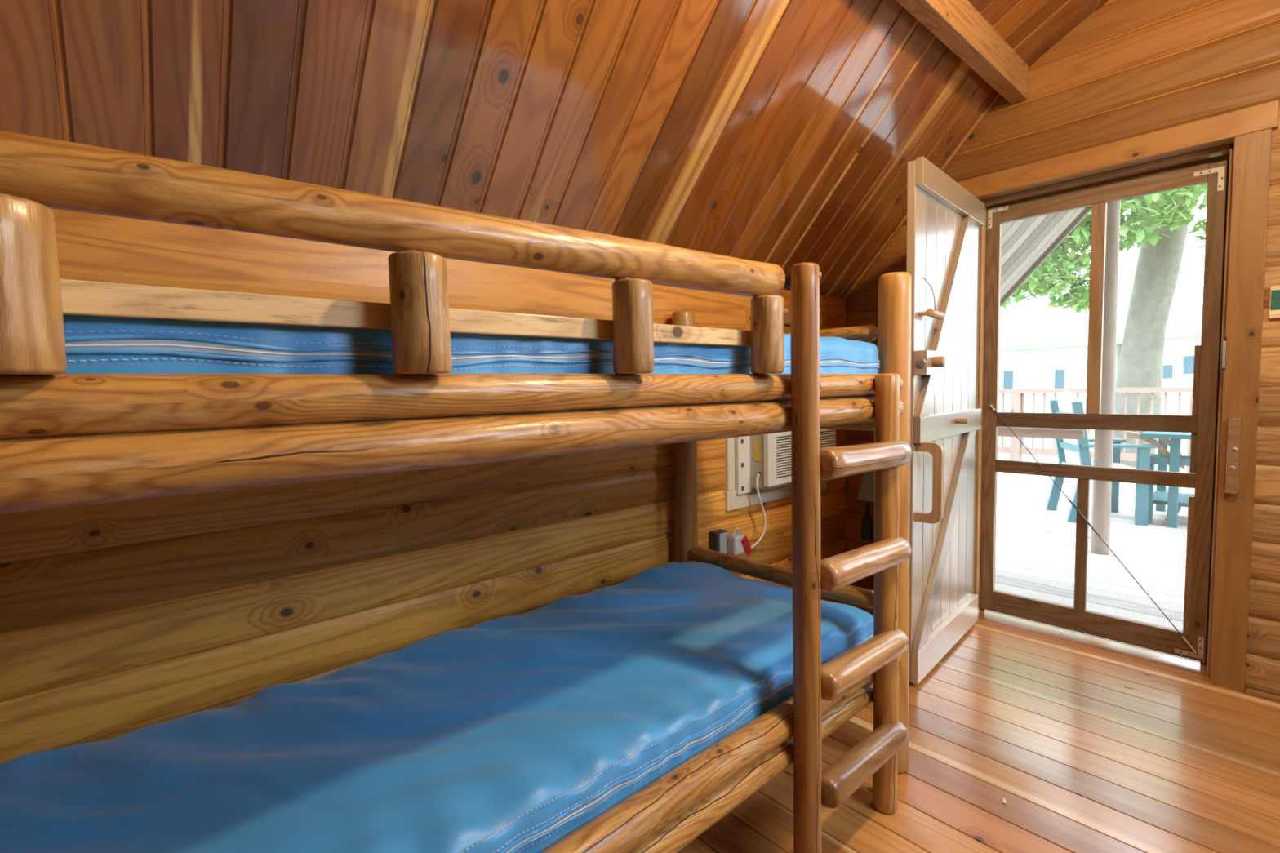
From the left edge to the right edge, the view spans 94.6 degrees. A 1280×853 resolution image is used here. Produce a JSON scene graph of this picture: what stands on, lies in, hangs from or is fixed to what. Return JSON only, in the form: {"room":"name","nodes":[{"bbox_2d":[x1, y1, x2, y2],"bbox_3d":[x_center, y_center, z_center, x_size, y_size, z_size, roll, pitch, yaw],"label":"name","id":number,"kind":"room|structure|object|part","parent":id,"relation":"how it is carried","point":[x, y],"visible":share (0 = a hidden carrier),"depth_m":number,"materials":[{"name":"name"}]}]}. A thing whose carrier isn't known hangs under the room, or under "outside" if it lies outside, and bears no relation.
{"room":"cabin bunk room","nodes":[
{"label":"cabin bunk room","id":0,"kind":"room"},
{"bbox_2d":[0,208,845,764],"bbox_3d":[-0.547,0.244,1.968,4.850,1.774,0.122,-5,5,-41],"label":"wall","id":1,"kind":"structure","parent":0,"point":[117,619],"depth_m":1.57,"materials":[{"name":"brown wood"}]},
{"bbox_2d":[709,528,728,554],"bbox_3d":[0.357,0.528,2.661,0.075,0.115,0.056,-5,5,-41],"label":"outlet box","id":2,"kind":"object","parent":1,"relation":"attached to","point":[717,538],"visible":0.65,"depth_m":2.64,"materials":[{"name":"grey plastic"}]},
{"bbox_2d":[727,527,752,555],"bbox_3d":[0.450,0.518,2.666,0.110,0.134,0.062,-5,5,-41],"label":"plug adapter","id":3,"kind":"object","parent":2,"relation":"attached to","point":[737,543],"visible":0.99,"depth_m":2.64,"materials":[{"name":"white plastic"}]},
{"bbox_2d":[723,437,826,511],"bbox_3d":[0.702,0.026,2.978,0.840,0.680,0.030,-5,5,-41],"label":"trim","id":4,"kind":"structure","parent":1,"relation":"in","point":[733,501],"depth_m":2.75,"materials":[{"name":"beige wood"}]},
{"bbox_3d":[0.701,-0.021,2.975,0.830,0.585,0.030,-5,5,-41],"label":"casing","id":5,"kind":"part","parent":4,"relation":"part of","materials":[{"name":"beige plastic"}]},
{"bbox_2d":[733,428,835,553],"bbox_3d":[0.720,0.176,2.906,0.685,0.780,0.144,-5,5,-41],"label":"air conditioner","id":6,"kind":"object","parent":1,"relation":"attached to","point":[762,461],"visible":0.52,"depth_m":2.75,"materials":[{"name":"white plastic"}]},
{"bbox_3d":[0.552,0.396,2.764,0.121,0.357,0.030,-5,5,-41],"label":"power cord","id":7,"kind":"part","parent":6,"relation":"part of","materials":[{"name":"white plastic"}]},
{"bbox_2d":[763,428,835,487],"bbox_3d":[0.793,0.023,2.886,0.585,0.475,0.029,-5,5,-41],"label":"grille","id":8,"kind":"object","parent":6,"relation":"attached to","point":[777,446],"depth_m":2.77,"materials":[{"name":"white plastic"}]},
{"bbox_2d":[783,307,821,327],"bbox_3d":[0.814,-0.549,2.981,0.500,0.063,0.104,-5,5,-41],"label":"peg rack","id":9,"kind":"object","parent":1,"relation":"attached to","point":[786,317],"visible":0.17,"depth_m":2.96,"materials":[{"name":"brown wood"}]},
{"bbox_2d":[0,0,997,298],"bbox_3d":[-0.304,-1.023,1.539,4.660,0.900,0.829,-5,5,-41],"label":"ceiling","id":10,"kind":"structure","parent":0,"point":[785,134],"depth_m":1.68,"materials":[{"name":"brown wood"}]},
{"bbox_2d":[733,435,751,494],"bbox_3d":[0.478,0.060,2.762,0.095,0.510,0.031,-5,5,-41],"label":"power strip","id":11,"kind":"object","parent":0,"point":[742,444],"depth_m":2.75,"materials":[{"name":"white plastic"}]},
{"bbox_2d":[677,595,1279,852],"bbox_3d":[0.650,1.172,0.632,5.014,0.050,3.600,-5,5,-41],"label":"floor","id":12,"kind":"structure","parent":0,"point":[1042,719],"depth_m":1.84,"materials":[{"name":"brown wood"}]},
{"bbox_2d":[0,129,911,852],"bbox_3d":[-0.262,0.354,1.410,2.167,1.517,1.066,-5,5,-41],"label":"bunk bed","id":13,"kind":"object","parent":12,"relation":"on","point":[67,440],"visible":0.8,"depth_m":0.85,"materials":[{"name":"brown wood"}]},
{"bbox_3d":[-0.217,-0.277,0.863,1.408,0.084,0.076,-5,5,-41],"label":"guard rail","id":14,"kind":"part","parent":13,"relation":"part of","materials":[{"name":"brown wood"}]},
{"bbox_2d":[0,560,873,852],"bbox_3d":[-0.263,0.671,1.456,1.971,0.166,0.801,-5,5,-41],"label":"mattress","id":15,"kind":"object","parent":13,"relation":"on","point":[511,734],"visible":0.87,"depth_m":1.21,"materials":[{"name":"blue plastic"}]},
{"bbox_3d":[-0.002,-0.066,1.079,1.990,0.063,0.066,-5,5,-41],"label":"rail","id":16,"kind":"part","parent":13,"relation":"part of","materials":[{"name":"brown wood"}]},
{"bbox_3d":[-0.001,0.003,1.084,1.990,0.080,0.079,-5,5,-41],"label":"rail","id":17,"kind":"part","parent":13,"relation":"part of","materials":[{"name":"brown wood"}]},
{"bbox_2d":[62,314,879,422],"bbox_3d":[-0.280,-0.132,1.396,1.964,0.185,0.810,-5,5,-41],"label":"mattress","id":18,"kind":"object","parent":13,"relation":"on","point":[95,344],"visible":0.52,"depth_m":0.76,"materials":[{"name":"blue plastic"}]},
{"bbox_3d":[0.190,0.281,2.454,0.104,1.503,0.098,-5,5,-41],"label":"bed post","id":19,"kind":"part","parent":13,"relation":"part of","materials":[{"name":"brown wood"}]},
{"bbox_3d":[0.016,0.740,1.132,1.990,0.079,0.082,-5,5,-41],"label":"rail","id":20,"kind":"part","parent":13,"relation":"part of","materials":[{"name":"brown wood"}]},
{"bbox_3d":[0.018,0.812,1.137,1.990,0.068,0.071,-5,5,-41],"label":"rail","id":21,"kind":"part","parent":13,"relation":"part of","materials":[{"name":"brown wood"}]},
{"bbox_3d":[0.483,0.536,2.144,0.064,0.061,0.810,-5,5,-41],"label":"rail","id":22,"kind":"part","parent":13,"relation":"part of","materials":[{"name":"brown wood"}]},
{"bbox_3d":[0.384,0.370,1.360,0.069,1.463,0.065,-5,5,-41],"label":"ladder post","id":23,"kind":"part","parent":13,"relation":"part of","materials":[{"name":"brown wood"}]},
{"bbox_3d":[0.466,-0.300,2.089,0.056,0.053,0.810,-5,5,-41],"label":"rail","id":24,"kind":"part","parent":13,"relation":"part of","materials":[{"name":"brown wood"}]},
{"bbox_3d":[0.470,-0.026,2.106,0.058,0.055,0.810,-5,5,-41],"label":"rail","id":25,"kind":"part","parent":13,"relation":"part of","materials":[{"name":"brown wood"}]},
{"bbox_3d":[0.678,0.467,1.625,0.070,1.222,0.065,-5,5,-41],"label":"ladder post","id":26,"kind":"part","parent":13,"relation":"part of","materials":[{"name":"brown wood"}]},
{"bbox_3d":[0.772,0.306,1.797,0.098,1.517,0.094,-5,5,-41],"label":"bed post","id":27,"kind":"part","parent":13,"relation":"part of","materials":[{"name":"brown wood"}]},
{"bbox_2d":[968,0,1108,67],"bbox_3d":[0.271,-1.693,0.826,4.660,0.575,0.999,-5,5,-41],"label":"ceiling","id":28,"kind":"structure","parent":0,"point":[1030,28],"depth_m":2.40,"materials":[{"name":"brown wood"}]},
{"bbox_2d":[896,0,1028,103],"bbox_3d":[-0.002,-1.406,1.152,4.586,0.148,0.068,-5,5,-41],"label":"ceiling beam","id":29,"kind":"structure","parent":28,"relation":"attached to","point":[957,24],"depth_m":2.26,"materials":[{"name":"brown wood"}]},
{"bbox_2d":[1000,207,1085,298],"bbox_3d":[2.021,-0.833,4.108,1.950,1.720,1.579,-5,5,-41],"label":"ceiling","id":30,"kind":"structure","parent":0,"point":[1079,210],"depth_m":4.16,"materials":[{"name":"grey wood"}]},
{"bbox_2d":[1000,206,1091,306],"bbox_3d":[2.767,-0.889,4.760,0.035,1.754,1.616,-5,5,-41],"label":"trim","id":31,"kind":"structure","parent":30,"relation":"attached to","point":[1086,208],"depth_m":4.39,"materials":[{"name":"wood"}]},
{"bbox_2d":[844,0,1279,695],"bbox_3d":[2.395,-0.551,2.094,0.142,3.218,3.634,-5,5,-41],"label":"wall","id":32,"kind":"structure","parent":0,"point":[1130,68],"depth_m":2.32,"materials":[{"name":"brown wood"}]},
{"bbox_2d":[857,471,874,502],"bbox_3d":[1.307,0.270,3.262,0.033,0.300,0.217,-5,5,-41],"label":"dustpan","id":33,"kind":"object","parent":32,"relation":"hanging from","point":[866,492],"visible":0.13,"depth_m":3.29,"materials":[{"name":"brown plastic"}]},
{"bbox_2d":[860,503,873,540],"bbox_3d":[1.278,0.537,3.323,0.028,0.200,0.069,-5,5,-41],"label":"brush","id":34,"kind":"object","parent":32,"relation":"hanging from","point":[866,533],"visible":1,"depth_m":3.31,"materials":[{"name":"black plastic"}]},
{"bbox_3d":[1.276,0.460,3.321,0.016,0.045,0.015,-5,5,-41],"label":"brush handle","id":35,"kind":"part","parent":34,"relation":"part of","materials":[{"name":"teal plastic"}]},
{"bbox_2d":[843,92,999,300],"bbox_3d":[1.414,-1.138,3.024,0.018,0.872,0.799,-5,5,-41],"label":"trim","id":36,"kind":"structure","parent":32,"relation":"attached to","point":[997,95],"depth_m":2.91,"materials":[{"name":"brown wood"}]},
{"bbox_2d":[906,155,984,684],"bbox_3d":[1.355,-0.019,2.534,0.128,2.010,0.855,2,5,44],"label":"door","id":37,"kind":"structure","parent":32,"relation":"in","point":[944,218],"depth_m":2.44,"materials":[{"name":"white wood"}]},
{"bbox_3d":[1.111,0.216,2.265,0.096,0.310,0.032,2,5,44],"label":"pull handle","id":38,"kind":"part","parent":37,"relation":"part of","materials":[{"name":"brown wood"}]},
{"bbox_3d":[1.138,-0.247,2.245,0.038,0.040,0.040,2,5,44],"label":"latch knob","id":39,"kind":"part","parent":37,"relation":"part of","materials":[{"name":"brown wood"}]},
{"bbox_2d":[972,206,987,609],"bbox_3d":[1.700,-0.069,2.977,0.196,2.068,0.020,-5,5,-41],"label":"trim","id":40,"kind":"structure","parent":32,"relation":"attached to","point":[980,227],"depth_m":2.94,"materials":[{"name":"brown wood"}]},
{"bbox_2d":[974,206,986,613],"bbox_3d":[1.712,-0.069,2.968,0.040,2.068,0.010,-5,5,-41],"label":"trim","id":41,"kind":"structure","parent":32,"relation":"attached to","point":[983,228],"depth_m":2.96,"materials":[{"name":"brown wood"}]},
{"bbox_2d":[979,160,1227,662],"bbox_3d":[2.019,-0.055,2.673,0.044,2.023,0.848,-5,5,-41],"label":"door","id":42,"kind":"structure","parent":32,"relation":"in","point":[1190,643],"depth_m":2.61,"materials":[{"name":"wood"}]},
{"bbox_3d":[2.048,0.902,2.738,0.030,0.104,0.732,-5,5,-41],"label":"rail","id":43,"kind":"part","parent":42,"relation":"part of","materials":[{"name":"brown wood"}]},
{"bbox_3d":[2.047,0.551,2.721,0.001,0.650,0.760,-5,5,-41],"label":"screen panel","id":44,"kind":"part","parent":42,"relation":"part of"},
{"bbox_3d":[2.034,0.210,2.692,0.030,0.060,0.732,-5,5,-41],"label":"rail","id":45,"kind":"part","parent":42,"relation":"part of","materials":[{"name":"brown wood"}]},
{"bbox_3d":[2.037,0.095,2.691,0.001,0.185,0.760,-5,5,-41],"label":"screen panel","id":46,"kind":"part","parent":42,"relation":"part of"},
{"bbox_3d":[2.022,0.417,2.686,0.004,1.023,0.790,-5,5,-41],"label":"tension rod","id":47,"kind":"part","parent":42,"relation":"part of","materials":[{"name":"metal"}]},
{"bbox_3d":[2.029,-0.023,2.676,0.030,0.070,0.732,-5,5,-41],"label":"rail","id":48,"kind":"part","parent":42,"relation":"part of","materials":[{"name":"brown wood"}]},
{"bbox_3d":[2.024,-0.526,2.649,0.001,0.970,0.760,-5,5,-41],"label":"screen panel","id":49,"kind":"part","parent":42,"relation":"part of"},
{"bbox_3d":[2.008,-1.019,2.609,0.030,0.076,0.732,-5,5,-41],"label":"rail","id":50,"kind":"part","parent":42,"relation":"part of","materials":[{"name":"brown wood"}]},
{"bbox_2d":[977,138,1234,206],"bbox_3d":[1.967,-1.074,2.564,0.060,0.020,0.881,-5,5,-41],"label":"trim","id":51,"kind":"structure","parent":32,"relation":"attached to","point":[1224,149],"depth_m":2.49,"materials":[{"name":"brown wood"}]},
{"bbox_2d":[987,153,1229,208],"bbox_3d":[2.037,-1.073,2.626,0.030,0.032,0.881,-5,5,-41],"label":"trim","id":52,"kind":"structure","parent":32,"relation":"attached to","point":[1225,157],"depth_m":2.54,"materials":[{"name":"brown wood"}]},
{"bbox_2d":[957,99,1279,198],"bbox_3d":[1.888,-1.124,2.500,0.030,0.092,1.110,-5,5,-41],"label":"trim","id":53,"kind":"structure","parent":32,"relation":"attached to","point":[1224,126],"depth_m":2.37,"materials":[{"name":"brown wood"}]},
{"bbox_2d":[1200,143,1234,675],"bbox_3d":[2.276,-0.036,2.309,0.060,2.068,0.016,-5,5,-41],"label":"trim","id":54,"kind":"structure","parent":32,"relation":"attached to","point":[1231,153],"depth_m":2.29,"materials":[{"name":"brown wood"}]},
{"bbox_2d":[1222,337,1226,370],"bbox_3d":[2.209,-0.274,2.228,0.059,0.125,0.008,-5,5,-41],"label":"strike plate","id":55,"kind":"object","parent":32,"relation":"attached to","point":[1224,343],"visible":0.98,"depth_m":2.21,"materials":[{"name":"metal"}]},
{"bbox_3d":[2.190,-0.270,2.212,0.009,0.100,0.008,-5,5,-41],"label":"plate","id":56,"kind":"part","parent":55,"relation":"part of","materials":[{"name":"metal"}]},
{"bbox_2d":[1225,417,1241,494],"bbox_3d":[2.209,0.110,2.196,0.041,0.284,0.035,-5,5,-41],"label":"wooden block","id":57,"kind":"object","parent":32,"relation":"attached to","point":[1234,425],"visible":1,"depth_m":2.19,"materials":[{"name":"brown wood"}]},
{"bbox_2d":[1209,128,1271,692],"bbox_3d":[2.239,-0.029,2.203,0.028,2.068,0.094,-5,5,-41],"label":"trim","id":58,"kind":"structure","parent":32,"relation":"attached to","point":[1251,151],"depth_m":2.19,"materials":[{"name":"brown wood"}]},
{"bbox_2d":[1244,687,1279,702],"bbox_3d":[2.910,1.030,1.524,0.026,0.018,1.884,-5,5,-41],"label":"baseboard","id":59,"kind":"structure","parent":32,"relation":"attached to","point":[1276,698],"depth_m":2.19,"materials":[{"name":"brown wood"}]},
{"bbox_2d":[1268,285,1279,318],"bbox_3d":[2.317,-0.443,2.070,0.028,0.114,0.149,-5,5,-41],"label":"wall plaque","id":60,"kind":"object","parent":32,"relation":"attached to","point":[1274,298],"visible":1,"depth_m":2.11,"materials":[{"name":"brown wood"}]},
{"bbox_3d":[2.308,-0.450,2.062,0.005,0.069,0.141,-5,5,-41],"label":"painted panel","id":61,"kind":"part","parent":60,"relation":"part of","materials":[{"name":"green paint"}]},
{"bbox_2d":[997,429,1187,472],"bbox_3d":[44.853,-1.727,39.633,100.300,0.150,120.000,-5,5,-41],"label":"ground","id":62,"kind":"structure","parent":0,"point":[1183,443],"depth_m":15.24,"materials":[{"name":"white concrete"}]},
{"bbox_2d":[998,313,1123,430],"bbox_3d":[16.312,-2.135,22.962,5.800,4.100,5.100,-5,5,-41],"label":"building","id":63,"kind":"structure","parent":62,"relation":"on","point":[1028,403],"depth_m":21.11,"materials":[{"name":"white"}]},
{"bbox_2d":[1004,209,1132,309],"bbox_3d":[9.852,-3.959,17.384,5.804,8.798,8.185,-5,5,-41],"label":"tree","id":64,"kind":"object","parent":62,"relation":"on","point":[1005,307],"visible":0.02,"depth_m":16.07,"materials":[{"name":"green plant"}]},
{"bbox_2d":[1002,183,1207,467],"bbox_3d":[6.640,-2.468,8.699,3.148,7.120,5.756,-5,5,-41],"label":"shade tree","id":65,"kind":"object","parent":62,"relation":"on","point":[1151,384],"visible":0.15,"depth_m":8.76,"materials":[{"name":"green plant"}]},
{"bbox_2d":[1160,306,1202,415],"bbox_3d":[19.591,-2.006,19.255,5.800,4.200,4.800,-5,5,-41],"label":"cabin","id":66,"kind":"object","parent":62,"relation":"on","point":[1185,380],"visible":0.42,"depth_m":18.43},
{"bbox_2d":[986,471,1199,662],"bbox_3d":[3.743,0.783,5.691,6.339,0.038,11.500,-5,5,-41],"label":"floor","id":67,"kind":"structure","parent":0,"point":[1001,474],"depth_m":4.05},
{"bbox_2d":[997,386,1193,473],"bbox_3d":[6.134,0.054,7.439,0.120,1.082,9.000,-5,5,-41],"label":"deck railing","id":68,"kind":"object","parent":67,"relation":"on","point":[1121,390],"visible":0.12,"depth_m":8.03,"materials":[{"name":"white wood"}]},
{"bbox_3d":[5.326,0.040,8.354,0.120,1.022,0.120,-5,5,-41],"label":"railing post","id":69,"kind":"part","parent":68,"relation":"part of","materials":[{"name":"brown wood"}]},
{"bbox_3d":[6.141,0.382,7.461,0.060,0.090,9.000,-5,5,-41],"label":"rail","id":70,"kind":"part","parent":68,"relation":"part of","materials":[{"name":"brown wood"}]},
{"bbox_3d":[6.123,-0.456,7.405,0.120,0.060,9.000,-5,5,-41],"label":"rail","id":71,"kind":"part","parent":68,"relation":"part of","materials":[{"name":"brown wood"}]},
{"bbox_3d":[6.559,0.107,6.962,0.120,1.022,0.120,-5,5,-41],"label":"railing post","id":72,"kind":"part","parent":68,"relation":"part of","materials":[{"name":"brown wood"}]},
{"bbox_2d":[1045,390,1155,525],"bbox_3d":[3.974,0.238,5.130,0.589,1.114,0.590,0,4,18],"label":"patio chair","id":73,"kind":"object","parent":67,"relation":"on","point":[1068,401],"visible":0.4,"depth_m":5.05,"materials":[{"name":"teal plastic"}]},
{"bbox_3d":[3.849,0.268,5.440,0.164,1.020,0.036,0,4,18],"label":"leg","id":74,"kind":"part","parent":73,"relation":"part of","materials":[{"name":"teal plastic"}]},
{"bbox_3d":[3.781,0.010,5.173,0.113,0.655,0.408,0,4,18],"label":"backrest","id":75,"kind":"part","parent":73,"relation":"part of","materials":[{"name":"teal wood"}]},
{"bbox_3d":[3.696,0.303,4.955,0.164,1.020,0.036,0,4,18],"label":"leg","id":76,"kind":"part","parent":73,"relation":"part of","materials":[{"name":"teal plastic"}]},
{"bbox_3d":[4.087,0.126,5.354,0.510,0.025,0.080,0,4,18],"label":"armrest","id":77,"kind":"part","parent":73,"relation":"part of","materials":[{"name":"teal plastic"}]},
{"bbox_3d":[4.005,0.354,5.129,0.430,0.022,0.510,0,4,18],"label":"seat","id":78,"kind":"part","parent":73,"relation":"part of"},
{"bbox_3d":[4.270,0.457,5.321,0.080,0.640,0.036,0,4,18],"label":"leg","id":79,"kind":"part","parent":73,"relation":"part of","materials":[{"name":"teal plastic"}]},
{"bbox_3d":[3.933,0.161,4.869,0.510,0.025,0.080,0,4,18],"label":"armrest","id":80,"kind":"part","parent":73,"relation":"part of","materials":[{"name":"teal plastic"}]},
{"bbox_3d":[4.117,0.493,4.836,0.080,0.640,0.036,0,4,18],"label":"leg","id":81,"kind":"part","parent":73,"relation":"part of","materials":[{"name":"teal plastic"}]},
{"bbox_2d":[1090,200,1120,554],"bbox_3d":[3.183,-0.427,4.030,0.110,2.622,0.104,-5,5,-41],"label":"porch column","id":82,"kind":"structure","parent":67,"relation":"on","point":[1113,376],"depth_m":4.00,"materials":[{"name":"beige wood"}]},
{"bbox_2d":[997,426,1084,439],"bbox_3d":[2.269,0.011,5.107,0.085,0.082,2.565,-5,5,-41],"label":"handrail","id":83,"kind":"object","parent":82,"relation":"attached to","point":[1044,430],"visible":0.19,"depth_m":4.31,"materials":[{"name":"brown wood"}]},
{"bbox_2d":[1125,431,1194,528],"bbox_3d":[4.719,0.503,4.843,0.900,0.930,1.058,-5,5,-41],"label":"patio table","id":84,"kind":"object","parent":67,"relation":"on","point":[1180,437],"visible":0.27,"depth_m":4.79,"materials":[{"name":"teal plastic"}]},
{"bbox_3d":[4.220,0.556,4.899,0.060,0.502,0.060,-5,5,-41],"label":"leg","id":85,"kind":"part","parent":84,"relation":"part of","materials":[{"name":"teal wood"}]},
{"bbox_3d":[4.719,0.406,5.334,0.060,0.722,0.060,-5,5,-41],"label":"leg","id":86,"kind":"part","parent":84,"relation":"part of","materials":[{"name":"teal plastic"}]},
{"bbox_3d":[4.340,0.272,4.812,0.220,0.060,0.330,-5,5,-41],"label":"bench seat","id":87,"kind":"part","parent":84,"relation":"part of","materials":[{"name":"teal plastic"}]},
{"bbox_2d":[1153,490,1194,506],"bbox_3d":[4.729,0.625,4.805,0.550,0.030,0.880,-5,5,-41],"label":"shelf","id":88,"kind":"object","parent":84,"relation":"attached to","point":[1163,493],"depth_m":4.96,"materials":[{"name":"teal wood"}]},
{"bbox_3d":[4.290,0.454,4.742,0.050,0.722,0.060,-5,5,-41],"label":"leg","id":89,"kind":"part","parent":84,"relation":"part of","materials":[{"name":"teal plastic"}]}
]}

